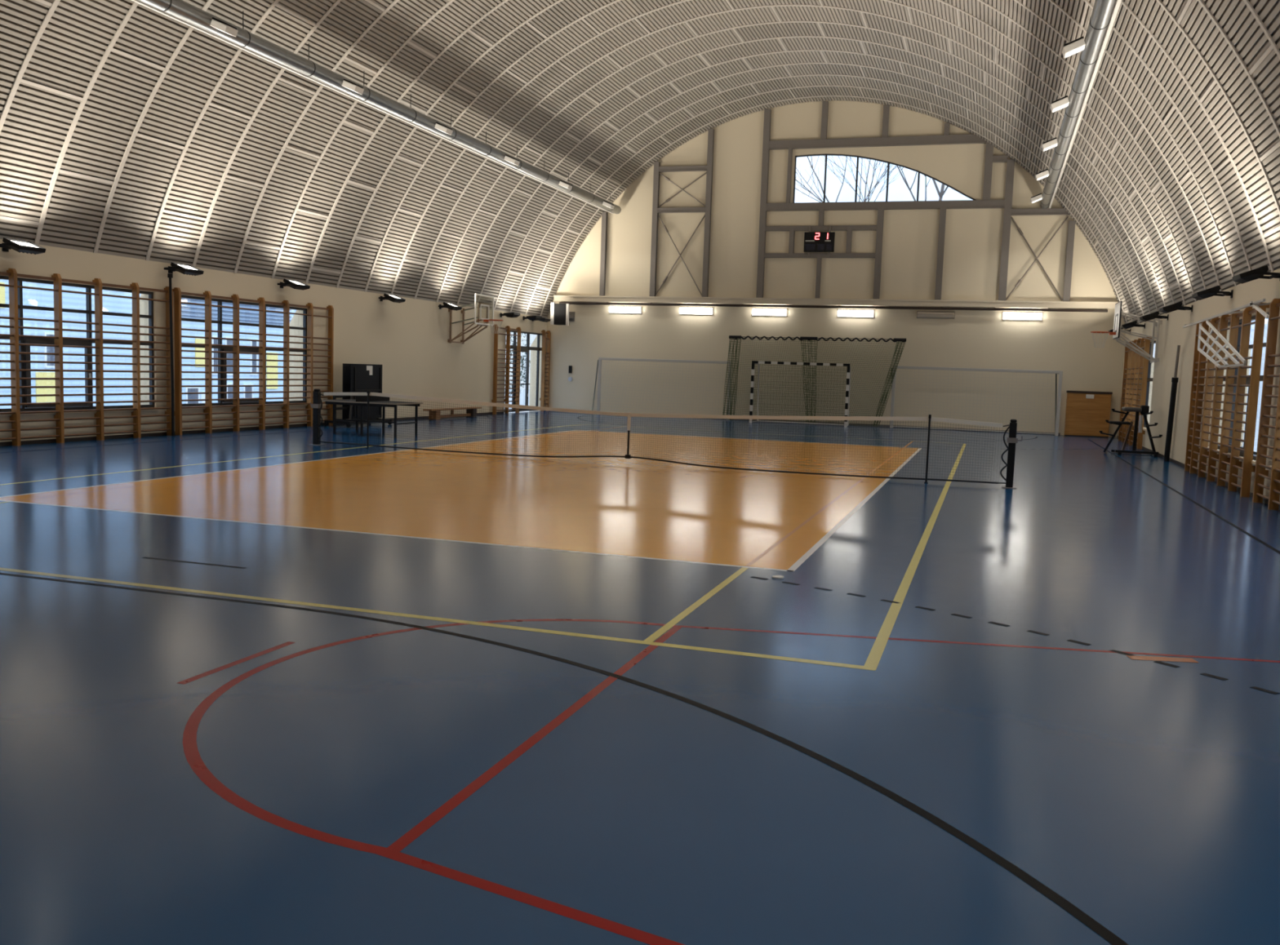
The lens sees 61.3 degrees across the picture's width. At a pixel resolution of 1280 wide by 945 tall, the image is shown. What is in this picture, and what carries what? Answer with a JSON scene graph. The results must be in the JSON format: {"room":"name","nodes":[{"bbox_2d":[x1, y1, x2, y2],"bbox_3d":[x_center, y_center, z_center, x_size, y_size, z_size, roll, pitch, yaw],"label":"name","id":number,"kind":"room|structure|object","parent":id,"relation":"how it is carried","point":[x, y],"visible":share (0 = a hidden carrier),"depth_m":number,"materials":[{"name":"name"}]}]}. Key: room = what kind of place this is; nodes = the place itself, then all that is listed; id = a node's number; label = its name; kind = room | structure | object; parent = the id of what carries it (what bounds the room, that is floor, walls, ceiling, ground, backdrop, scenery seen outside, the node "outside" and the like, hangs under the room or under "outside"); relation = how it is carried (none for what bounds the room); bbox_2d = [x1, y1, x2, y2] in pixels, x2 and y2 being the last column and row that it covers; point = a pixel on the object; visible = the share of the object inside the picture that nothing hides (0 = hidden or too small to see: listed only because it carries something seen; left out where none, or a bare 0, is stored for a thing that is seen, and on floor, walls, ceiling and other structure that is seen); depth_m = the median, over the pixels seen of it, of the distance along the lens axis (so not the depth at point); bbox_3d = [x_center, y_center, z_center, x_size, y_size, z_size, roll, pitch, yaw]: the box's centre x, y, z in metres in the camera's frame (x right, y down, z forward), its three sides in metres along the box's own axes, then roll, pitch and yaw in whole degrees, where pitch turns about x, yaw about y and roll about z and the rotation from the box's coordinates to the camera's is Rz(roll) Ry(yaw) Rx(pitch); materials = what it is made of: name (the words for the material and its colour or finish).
{"room":"sports hall","nodes":[
{"label":"sports hall","id":0,"kind":"room"},
{"bbox_2d":[0,239,547,442],"bbox_3d":[-10.031,-2.491,22.041,0.600,3.560,40.800,4,6,18],"label":"wall","id":1,"kind":"structure","parent":0,"point":[409,338],"depth_m":27.60,"materials":[{"name":"beige paint"}]},
{"bbox_2d":[0,237,45,254],"bbox_3d":[-10.505,-3.822,18.286,0.614,0.238,0.560,4,6,18],"label":"floodlight","id":2,"kind":"object","parent":1,"relation":"attached to","point":[20,246],"visible":1,"depth_m":18.20,"materials":[{"name":"black paint"}]},
{"bbox_2d":[0,275,159,415],"bbox_3d":[-10.723,-2.286,19.768,0.630,2.365,4.610,4,6,18],"label":"window","id":3,"kind":"structure","parent":1,"relation":"in","point":[88,288],"depth_m":19.94,"materials":[{"name":"grey metal"}]},
{"bbox_2d":[0,268,173,446],"bbox_3d":[-10.341,-2.082,19.893,0.165,3.030,4.696,4,6,18],"label":"wall bars","id":4,"kind":"object","parent":1,"relation":"attached to","point":[15,387],"visible":1,"depth_m":19.98,"materials":[{"name":"orange wood"}]},
{"bbox_2d":[164,262,204,275],"bbox_3d":[-9.303,-4.133,21.984,0.614,0.238,0.560,4,6,18],"label":"floodlight","id":5,"kind":"object","parent":1,"relation":"attached to","point":[184,268],"visible":0.99,"depth_m":21.87,"materials":[{"name":"black paint"}]},
{"bbox_2d":[181,295,306,408],"bbox_3d":[-9.137,-2.696,24.650,0.630,2.365,4.610,4,6,18],"label":"window","id":6,"kind":"structure","parent":1,"relation":"in","point":[223,369],"depth_m":24.08,"materials":[{"name":"grey metal"}]},
{"bbox_2d":[0,411,503,446],"bbox_3d":[-9.795,-0.786,22.108,0.015,0.070,40.200,4,6,18],"label":"baseboard","id":7,"kind":"structure","parent":1,"relation":"attached to","point":[153,434],"depth_m":21.96,"materials":[{"name":"brown wood"}]},
{"bbox_2d":[172,287,333,435],"bbox_3d":[-8.718,-2.501,24.889,0.165,3.030,5.496,4,6,18],"label":"wall bars","id":8,"kind":"object","parent":1,"relation":"attached to","point":[208,379],"visible":0.97,"depth_m":24.43,"materials":[{"name":"orange wood"}]},
{"bbox_2d":[277,278,310,290],"bbox_3d":[-8.179,-4.423,25.444,0.614,0.238,0.560,4,6,18],"label":"floodlight","id":9,"kind":"object","parent":1,"relation":"attached to","point":[294,284],"visible":1,"depth_m":25.30,"materials":[{"name":"black paint"}]},
{"bbox_2d":[378,293,405,302],"bbox_3d":[-6.824,-4.773,29.616,0.614,0.238,0.560,4,6,18],"label":"floodlight","id":10,"kind":"object","parent":1,"relation":"attached to","point":[393,298],"visible":1,"depth_m":29.45,"materials":[{"name":"black paint"}]},
{"bbox_2d":[438,302,462,311],"bbox_3d":[-5.792,-5.040,32.791,0.614,0.238,0.560,4,6,18],"label":"floodlight","id":11,"kind":"object","parent":1,"relation":"attached to","point":[451,306],"visible":1,"depth_m":32.59,"materials":[{"name":"black paint"}]},
{"bbox_2d":[447,293,503,344],"bbox_3d":[-5.014,-4.758,33.617,1.629,1.522,1.285,4,6,18],"label":"basketball hoop","id":12,"kind":"object","parent":1,"relation":"attached to","point":[486,320],"visible":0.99,"depth_m":33.47,"materials":[{"name":"metal"}]},
{"bbox_2d":[491,324,520,414],"bbox_3d":[-4.627,-3.558,37.479,0.165,3.030,1.936,4,6,18],"label":"wall bars","id":13,"kind":"object","parent":1,"relation":"attached to","point":[507,328],"visible":0.92,"depth_m":37.43,"materials":[{"name":"orange wood"}]},
{"bbox_2d":[499,312,519,317],"bbox_3d":[-4.470,-5.370,36.870,0.609,0.163,0.560,4,6,18],"label":"floodlight","id":14,"kind":"object","parent":1,"relation":"attached to","point":[507,314],"visible":1,"depth_m":36.65,"materials":[{"name":"black paint"}]},
{"bbox_2d":[505,330,542,412],"bbox_3d":[-4.160,-3.659,39.239,0.212,2.870,3.510,4,6,18],"label":"door","id":15,"kind":"structure","parent":1,"relation":"in","point":[526,349],"depth_m":39.44,"materials":[{"name":"grey metal"}]},
{"bbox_2d":[522,315,542,320],"bbox_3d":[-3.885,-5.521,38.671,0.609,0.163,0.560,4,6,18],"label":"floodlight","id":16,"kind":"object","parent":1,"relation":"attached to","point":[530,317],"visible":1,"depth_m":38.45,"materials":[{"name":"black paint"}]},
{"bbox_2d":[532,317,551,322],"bbox_3d":[-3.635,-5.591,39.428,0.614,0.203,0.560,4,6,18],"label":"floodlight","id":17,"kind":"object","parent":1,"relation":"attached to","point":[543,319],"visible":0.52,"depth_m":39.25,"materials":[{"name":"black paint"}]},
{"bbox_2d":[539,329,551,411],"bbox_3d":[-3.576,-3.829,40.712,0.165,3.030,0.536,4,6,18],"label":"wall bars","id":18,"kind":"object","parent":1,"relation":"attached to","point":[542,399],"visible":0.95,"depth_m":40.62,"materials":[{"name":"orange wood"}]},
{"bbox_2d":[0,410,1279,944],"bbox_3d":[-0.248,-0.140,19.060,21.400,0.002,40.800,4,6,18],"label":"floor","id":19,"kind":"structure","parent":0,"point":[270,686],"depth_m":5.69,"materials":[{"name":"blue rubber"}]},
{"bbox_2d":[167,273,174,436],"bbox_3d":[-9.520,-2.374,21.938,0.104,3.280,0.100,4,6,18],"label":"pole","id":20,"kind":"object","parent":19,"relation":"on","point":[170,276],"visible":1,"depth_m":21.91,"materials":[{"name":"black paint"}]},
{"bbox_2d":[308,389,324,445],"bbox_3d":[-6.291,-1.080,21.050,0.309,1.090,0.220,4,6,18],"label":"net post","id":21,"kind":"object","parent":19,"relation":"on","point":[317,405],"visible":1,"depth_m":21.00,"materials":[{"name":"black metal"}]},
{"bbox_2d":[324,363,391,427],"bbox_3d":[-7.223,-2.005,27.863,0.750,1.579,2.050,4,6,18],"label":"table","id":22,"kind":"object","parent":19,"relation":"on","point":[357,378],"visible":0.72,"depth_m":27.81,"materials":[{"name":"black paint"}]},
{"bbox_2d":[366,390,369,448],"bbox_3d":[-5.195,-1.015,20.652,0.060,1.110,0.050,4,6,18],"label":"stick","id":23,"kind":"object","parent":19,"relation":"on","point":[367,391],"visible":1,"depth_m":20.64,"materials":[{"name":"black paint"}]},
{"bbox_2d":[321,395,422,437],"bbox_3d":[-6.056,-1.310,24.514,1.906,0.910,1.390,4,6,18],"label":"table","id":24,"kind":"object","parent":19,"relation":"on","point":[384,402],"visible":0.91,"depth_m":24.21,"materials":[{"name":"black metal"}]},
{"bbox_2d":[422,407,481,420],"bbox_3d":[-5.720,-1.821,33.196,0.280,0.310,3.300,4,6,18],"label":"bench","id":25,"kind":"object","parent":19,"relation":"on","point":[433,412],"visible":0.9,"depth_m":32.91,"materials":[{"name":"brown wood"}]},
{"bbox_2d":[591,357,732,420],"bbox_3d":[0.705,-3.062,39.215,5.391,2.075,0.617,4,6,18],"label":"goal","id":26,"kind":"object","parent":19,"relation":"on","point":[599,361],"visible":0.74,"depth_m":39.27,"materials":[{"name":"grey"}]},
{"bbox_2d":[772,575,783,578],"bbox_3d":[1.140,0.863,8.925,0.100,0.010,0.100,4,6,18],"label":"cap","id":27,"kind":"object","parent":19,"relation":"on","point":[773,576],"visible":1,"depth_m":8.91,"materials":[{"name":"white paint"}]},
{"bbox_2d":[749,360,850,426],"bbox_3d":[5.464,-2.670,36.626,3.285,2.102,1.014,4,6,18],"label":"goal","id":28,"kind":"object","parent":19,"relation":"on","point":[784,363],"visible":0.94,"depth_m":36.65,"materials":[{"name":"white paint"}]},
{"bbox_2d":[722,335,906,426],"bbox_3d":[5.887,-3.169,37.068,6.166,2.988,0.124,4,6,18],"label":"net","id":29,"kind":"object","parent":19,"relation":"on","point":[738,338],"visible":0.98,"depth_m":37.08,"materials":[{"name":"fabric"}]},
{"bbox_2d":[924,414,931,483],"bbox_3d":[4.665,-0.383,17.501,0.060,1.110,0.050,4,6,18],"label":"stick","id":30,"kind":"object","parent":19,"relation":"on","point":[930,415],"visible":1,"depth_m":17.49,"materials":[{"name":"black paint"}]},
{"bbox_2d":[889,365,1062,435],"bbox_3d":[11.054,-2.409,35.907,5.422,2.095,0.617,4,6,18],"label":"goal","id":31,"kind":"object","parent":19,"relation":"on","point":[1060,372],"visible":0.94,"depth_m":35.75,"materials":[{"name":"grey"}]},
{"bbox_2d":[999,419,1022,488],"bbox_3d":[5.893,-0.299,17.157,0.309,1.090,0.220,4,6,18],"label":"net post","id":32,"kind":"object","parent":19,"relation":"on","point":[1012,439],"visible":1,"depth_m":17.11,"materials":[{"name":"black metal"}]},
{"bbox_2d":[323,392,1002,484],"bbox_3d":[-0.199,-0.690,19.103,12.502,1.049,0.060,4,6,18],"label":"net","id":33,"kind":"object","parent":32,"relation":"attached to","point":[629,415],"visible":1,"depth_m":18.85,"materials":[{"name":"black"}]},
{"bbox_2d":[1063,391,1112,437],"bbox_3d":[14.549,-1.902,35.125,1.360,1.470,0.338,4,6,18],"label":"cabinet","id":34,"kind":"object","parent":19,"relation":"on","point":[1086,412],"visible":1,"depth_m":34.99,"materials":[{"name":"brown wood"}]},
{"bbox_2d":[1099,405,1162,457],"bbox_3d":[12.075,-1.057,26.666,1.368,1.220,1.000,4,6,18],"label":"stand","id":35,"kind":"object","parent":19,"relation":"on","point":[1144,410],"visible":1,"depth_m":26.52,"materials":[{"name":"black paint"}]},
{"bbox_2d":[1163,345,1180,462],"bbox_3d":[11.997,-1.542,24.350,0.133,2.631,0.417,4,6,18],"label":"post","id":36,"kind":"object","parent":19,"relation":"on","point":[1174,380],"visible":1,"depth_m":24.33,"materials":[{"name":"black metal"}]},
{"bbox_2d":[0,0,1279,324],"bbox_3d":[0.013,-7.394,18.393,20.142,7.579,40.650,4,6,18],"label":"ceiling","id":37,"kind":"structure","parent":0,"point":[129,129],"depth_m":24.33,"materials":[{"name":"grey metal"}]},
{"bbox_2d":[130,0,621,214],"bbox_3d":[-6.996,-8.156,20.511,0.344,0.639,39.970,4,6,18],"label":"duct","id":38,"kind":"object","parent":37,"relation":"hanging from","point":[185,13],"visible":0.92,"depth_m":22.46,"materials":[{"name":"grey metal"}]},
{"bbox_2d":[210,17,238,36],"bbox_3d":[-7.230,-7.745,18.792,0.351,0.268,0.300,4,6,18],"label":"spotlight","id":39,"kind":"object","parent":38,"relation":"attached to","point":[216,24],"visible":1,"depth_m":18.67,"materials":[{"name":"white paint"}]},
{"bbox_2d":[342,79,364,94],"bbox_3d":[-5.998,-8.063,22.584,0.351,0.268,0.300,4,6,18],"label":"spotlight","id":40,"kind":"object","parent":38,"relation":"attached to","point":[353,86],"visible":1,"depth_m":22.46,"materials":[{"name":"white paint"}]},
{"bbox_2d":[434,122,453,135],"bbox_3d":[-4.781,-8.377,26.329,0.351,0.268,0.300,4,6,18],"label":"spotlight","id":41,"kind":"object","parent":38,"relation":"attached to","point":[439,126],"visible":1,"depth_m":26.20,"materials":[{"name":"white paint"}]},
{"bbox_2d":[503,154,519,165],"bbox_3d":[-3.564,-8.691,30.073,0.351,0.268,0.300,4,6,18],"label":"spotlight","id":42,"kind":"object","parent":38,"relation":"attached to","point":[508,158],"visible":1,"depth_m":29.95,"materials":[{"name":"white paint"}]},
{"bbox_2d":[559,180,572,190],"bbox_3d":[-2.332,-9.010,33.865,0.351,0.268,0.300,4,6,18],"label":"spotlight","id":43,"kind":"object","parent":38,"relation":"attached to","point":[562,184],"visible":1,"depth_m":33.73,"materials":[{"name":"white paint"}]},
{"bbox_2d":[602,200,614,208],"bbox_3d":[-1.099,-9.328,37.658,0.351,0.268,0.300,4,6,18],"label":"spotlight","id":44,"kind":"object","parent":38,"relation":"attached to","point":[605,203],"visible":1,"depth_m":37.52,"materials":[{"name":"white paint"}]},
{"bbox_2d":[1040,0,1121,208],"bbox_3d":[6.971,-7.260,16.048,0.344,0.639,39.970,4,6,18],"label":"duct","id":45,"kind":"object","parent":37,"relation":"hanging from","point":[1104,14],"visible":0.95,"depth_m":20.52,"materials":[{"name":"grey metal"}]},
{"bbox_2d":[1030,193,1042,203],"bbox_3d":[12.249,-8.472,33.392,0.351,0.268,0.300,4,6,18],"label":"spotlight","id":46,"kind":"object","parent":45,"relation":"attached to","point":[1037,197],"visible":1,"depth_m":33.27,"materials":[{"name":"white paint"}]},
{"bbox_2d":[1035,168,1048,181],"bbox_3d":[11.017,-8.154,29.600,0.351,0.268,0.300,4,6,18],"label":"spotlight","id":47,"kind":"object","parent":45,"relation":"attached to","point":[1043,174],"visible":1,"depth_m":29.48,"materials":[{"name":"white paint"}]},
{"bbox_2d":[1041,137,1057,151],"bbox_3d":[9.785,-7.835,25.808,0.351,0.268,0.300,4,6,18],"label":"spotlight","id":48,"kind":"object","parent":45,"relation":"attached to","point":[1051,144],"visible":1,"depth_m":25.69,"materials":[{"name":"white paint"}]},
{"bbox_2d":[1049,95,1069,112],"bbox_3d":[8.568,-7.521,22.063,0.351,0.268,0.300,4,6,18],"label":"spotlight","id":49,"kind":"object","parent":45,"relation":"attached to","point":[1064,102],"visible":1,"depth_m":21.95,"materials":[{"name":"white paint"}]},
{"bbox_2d":[1062,36,1085,57],"bbox_3d":[7.351,-7.207,18.318,0.351,0.268,0.300,4,6,18],"label":"spotlight","id":50,"kind":"object","parent":45,"relation":"attached to","point":[1078,45],"visible":1,"depth_m":18.20,"materials":[{"name":"white paint"}]},
{"bbox_2d":[545,100,1125,437],"bbox_3d":[6.179,-7.347,37.727,21.100,11.350,0.300,4,6,18],"label":"wall","id":51,"kind":"structure","parent":0,"point":[1063,341],"depth_m":37.41,"materials":[{"name":"white paint"}]},
{"bbox_2d":[550,302,574,325],"bbox_3d":[-2.794,-5.846,40.063,0.700,0.820,1.033,4,6,18],"label":"loudspeaker","id":52,"kind":"object","parent":51,"relation":"attached to","point":[560,314],"visible":1,"depth_m":39.58,"materials":[{"name":"black paint"}]},
{"bbox_2d":[554,305,565,323],"bbox_3d":[-2.932,-5.795,39.575,0.400,0.660,0.015,4,6,18],"label":"grille","id":53,"kind":"object","parent":52,"relation":"attached to","point":[559,310],"depth_m":39.56,"materials":[{"name":"black metal"}]},
{"bbox_2d":[568,365,572,373],"bbox_3d":[-2.625,-3.879,40.675,0.110,0.280,0.085,4,6,18],"label":"wall phone","id":54,"kind":"object","parent":51,"relation":"attached to","point":[570,366],"visible":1,"depth_m":40.65,"materials":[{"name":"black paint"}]},
{"bbox_2d":[608,306,641,313],"bbox_3d":[-0.551,-5.990,39.780,1.240,0.250,0.170,4,6,18],"label":"wall lamp","id":55,"kind":"object","parent":51,"relation":"attached to","point":[612,309],"visible":1,"depth_m":39.73,"materials":[{"name":"beige plastic"}]},
{"bbox_2d":[679,307,713,315],"bbox_3d":[2.016,-5.825,38.959,1.240,0.250,0.170,4,6,18],"label":"wall lamp","id":56,"kind":"object","parent":51,"relation":"attached to","point":[699,311],"visible":1,"depth_m":38.89,"materials":[{"name":"beige plastic"}]},
{"bbox_2d":[751,308,786,315],"bbox_3d":[4.564,-5.662,38.145,1.240,0.250,0.170,4,6,18],"label":"wall lamp","id":57,"kind":"object","parent":51,"relation":"attached to","point":[755,312],"visible":1,"depth_m":38.10,"materials":[{"name":"beige plastic"}]},
{"bbox_2d":[548,410,1060,435],"bbox_3d":[5.111,-1.826,38.371,18.350,0.070,0.015,4,6,18],"label":"baseboard","id":58,"kind":"structure","parent":51,"relation":"attached to","point":[880,425],"depth_m":37.34,"materials":[{"name":"plastic"}]},
{"bbox_2d":[803,226,835,256],"bbox_3d":[6.183,-7.983,37.281,1.040,1.000,0.102,4,6,18],"label":"scoreboard","id":59,"kind":"object","parent":51,"relation":"hanging from","point":[813,242],"visible":1,"depth_m":37.24,"materials":[{"name":"black paint"}]},
{"bbox_2d":[559,302,1107,312],"bbox_3d":[6.019,-5.773,37.623,18.950,0.093,0.245,4,6,18],"label":"rail","id":60,"kind":"object","parent":51,"relation":"attached to","point":[569,303],"visible":0.98,"depth_m":37.19,"materials":[{"name":"grey metal"}]},
{"bbox_2d":[553,295,1118,309],"bbox_3d":[6.055,-5.946,37.621,19.500,0.215,0.200,4,6,18],"label":"trim","id":61,"kind":"structure","parent":51,"relation":"attached to","point":[798,301],"depth_m":37.22,"materials":[{"name":"beige"}]},
{"bbox_2d":[599,101,1075,301],"bbox_3d":[6.350,-9.362,37.258,16.235,6.680,0.158,4,6,18],"label":"steel frame","id":62,"kind":"object","parent":51,"relation":"attached to","point":[947,139],"visible":0.96,"depth_m":36.97,"materials":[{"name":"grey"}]},
{"bbox_2d":[837,309,874,317],"bbox_3d":[7.426,-5.479,37.230,1.240,0.250,0.170,4,6,18],"label":"wall lamp","id":63,"kind":"object","parent":51,"relation":"attached to","point":[842,313],"visible":1,"depth_m":37.18,"materials":[{"name":"beige plastic"}]},
{"bbox_2d":[792,154,975,203],"bbox_3d":[8.321,-10.012,36.712,6.296,1.780,0.070,4,6,18],"label":"window","id":64,"kind":"structure","parent":51,"relation":"in","point":[811,155],"depth_m":36.91,"materials":[{"name":"grey"}]},
{"bbox_2d":[916,311,955,319],"bbox_3d":[9.963,-5.316,36.417,1.240,0.250,0.175,4,6,18],"label":"wall lamp","id":65,"kind":"object","parent":51,"relation":"attached to","point":[920,314],"visible":1,"depth_m":36.36,"materials":[{"name":"beige"}]},
{"bbox_2d":[1002,311,1042,320],"bbox_3d":[12.588,-5.147,35.581,1.240,0.250,0.170,4,6,18],"label":"wall lamp","id":66,"kind":"object","parent":51,"relation":"attached to","point":[1006,316],"visible":1,"depth_m":35.53,"materials":[{"name":"beige plastic"}]},
{"bbox_2d":[1117,268,1279,502],"bbox_3d":[9.650,-1.229,15.752,0.600,3.560,40.800,4,6,18],"label":"wall","id":67,"kind":"structure","parent":0,"point":[1172,334],"depth_m":23.56,"materials":[{"name":"beige paint"}]},
{"bbox_2d":[1108,328,1130,332],"bbox_3d":[14.919,-4.417,33.603,0.614,0.238,0.560,4,6,18],"label":"floodlight","id":68,"kind":"object","parent":67,"relation":"attached to","point":[1110,331],"visible":0.21,"depth_m":33.44,"materials":[{"name":"black paint"}]},
{"bbox_2d":[1090,301,1162,363],"bbox_3d":[12.548,-3.632,28.005,1.629,1.522,1.285,4,6,18],"label":"basketball hoop","id":69,"kind":"object","parent":67,"relation":"attached to","point":[1117,334],"visible":0.99,"depth_m":27.96,"materials":[{"name":"white paint"}]},
{"bbox_2d":[1120,320,1145,329],"bbox_3d":[13.902,-4.154,30.474,0.614,0.238,0.560,4,6,18],"label":"floodlight","id":70,"kind":"object","parent":67,"relation":"attached to","point":[1130,325],"visible":0.98,"depth_m":30.30,"materials":[{"name":"black paint"}]},
{"bbox_2d":[1118,337,1151,448],"bbox_3d":[14.239,-2.320,31.152,0.165,3.030,4.566,4,6,18],"label":"wall bars","id":71,"kind":"object","parent":67,"relation":"attached to","point":[1135,367],"visible":0.69,"depth_m":30.75,"materials":[{"name":"orange wood"}]},
{"bbox_2d":[1142,340,1155,431],"bbox_3d":[14.351,-2.445,30.367,0.630,2.365,4.680,4,6,18],"label":"window","id":72,"kind":"structure","parent":67,"relation":"in","point":[1148,380],"depth_m":29.60,"materials":[{"name":"grey"}]},
{"bbox_2d":[1139,311,1168,321],"bbox_3d":[12.608,-3.820,26.493,0.614,0.238,0.560,4,6,18],"label":"floodlight","id":73,"kind":"object","parent":67,"relation":"attached to","point":[1154,315],"visible":1,"depth_m":26.32,"materials":[{"name":"black paint"}]},
{"bbox_2d":[1159,301,1192,313],"bbox_3d":[11.576,-3.554,23.317,0.614,0.238,0.560,4,6,18],"label":"floodlight","id":74,"kind":"object","parent":67,"relation":"attached to","point":[1177,306],"visible":1,"depth_m":23.14,"materials":[{"name":"black paint"}]},
{"bbox_2d":[1117,435,1279,510],"bbox_3d":[9.301,0.438,16.006,0.015,0.070,40.200,4,6,18],"label":"baseboard","id":75,"kind":"structure","parent":67,"relation":"attached to","point":[1264,500],"depth_m":23.02,"materials":[{"name":"brown wood"}]},
{"bbox_2d":[1191,285,1233,300],"bbox_3d":[10.329,-3.231,19.477,0.614,0.238,0.560,4,6,18],"label":"floodlight","id":76,"kind":"object","parent":67,"relation":"attached to","point":[1213,291],"visible":1,"depth_m":19.31,"materials":[{"name":"black paint"}]},
{"bbox_2d":[1182,298,1270,368],"bbox_3d":[10.183,-2.300,18.756,0.347,0.984,7.206,4,6,18],"label":"lattice frame","id":77,"kind":"object","parent":67,"relation":"attached to","point":[1254,304],"visible":0.91,"depth_m":18.36,"materials":[{"name":"white paint"}]},
{"bbox_2d":[1184,302,1269,497],"bbox_3d":[10.404,-1.329,19.349,0.165,3.030,5.266,4,6,18],"label":"wall bars","id":78,"kind":"object","parent":67,"relation":"attached to","point":[1193,450],"visible":0.94,"depth_m":18.68,"materials":[{"name":"orange wood"}]},
{"bbox_2d":[1207,312,1268,464],"bbox_3d":[10.459,-1.440,18.388,0.630,2.365,4.610,4,6,18],"label":"window","id":79,"kind":"structure","parent":67,"relation":"in","point":[1253,318],"depth_m":18.93,"materials":[{"name":"grey"}]},
{"bbox_2d":[1231,265,1279,284],"bbox_3d":[9.251,-2.953,16.159,0.614,0.238,0.560,4,6,18],"label":"floodlight","id":80,"kind":"object","parent":67,"relation":"attached to","point":[1256,273],"visible":1,"depth_m":15.99,"materials":[{"name":"black paint"}]},
{"bbox_2d":[1252,298,1279,510],"bbox_3d":[8.620,-0.869,13.860,0.165,3.030,4.746,4,6,18],"label":"wall bars","id":81,"kind":"object","parent":67,"relation":"attached to","point":[1260,473],"visible":1,"depth_m":15.97,"materials":[{"name":"orange wood"}]},
{"label":"outside","id":82,"kind":"structure","parent":0,"visible":0},
{"bbox_2d":[504,389,1259,451],"bbox_3d":[7.437,-0.743,42.988,180.000,0.200,170.000,4,6,18],"label":"ground","id":83,"kind":"structure","parent":82,"point":[522,392],"depth_m":93.05,"materials":[{"name":"white"}]},
{"bbox_2d":[0,279,296,408],"bbox_3d":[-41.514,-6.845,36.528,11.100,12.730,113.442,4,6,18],"label":"window panes","id":84,"kind":"structure","parent":83,"relation":"on","point":[38,298],"depth_m":59.61,"materials":[{"name":"blue"}]},
{"bbox_2d":[504,333,530,391],"bbox_3d":[-7.568,-5.933,55.869,3.873,4.328,3.955,4,6,18],"label":"bush","id":85,"kind":"object","parent":83,"relation":"on","point":[510,333],"visible":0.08,"depth_m":55.93,"materials":[{"name":"blue plant"}]},
{"bbox_2d":[508,402,529,409],"bbox_3d":[-4.675,-2.381,48.632,5.340,1.180,26.500,4,6,18],"label":"terrace","id":86,"kind":"object","parent":83,"relation":"on","point":[520,403],"depth_m":51.18,"materials":[{"name":"white"}]},
{"bbox_2d":[504,338,529,399],"bbox_3d":[-6.183,-4.477,47.642,2.652,3.079,2.669,4,6,18],"label":"bush","id":87,"kind":"object","parent":86,"relation":"on","point":[522,359],"visible":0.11,"depth_m":47.59,"materials":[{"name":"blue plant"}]},
{"bbox_2d":[795,155,948,202],"bbox_3d":[12.847,-11.749,47.909,17.139,21.148,8.814,5,6,31],"label":"bare tree","id":88,"kind":"object","parent":83,"relation":"on","point":[941,193],"visible":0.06,"depth_m":49.12,"materials":[{"name":"brown plant"}]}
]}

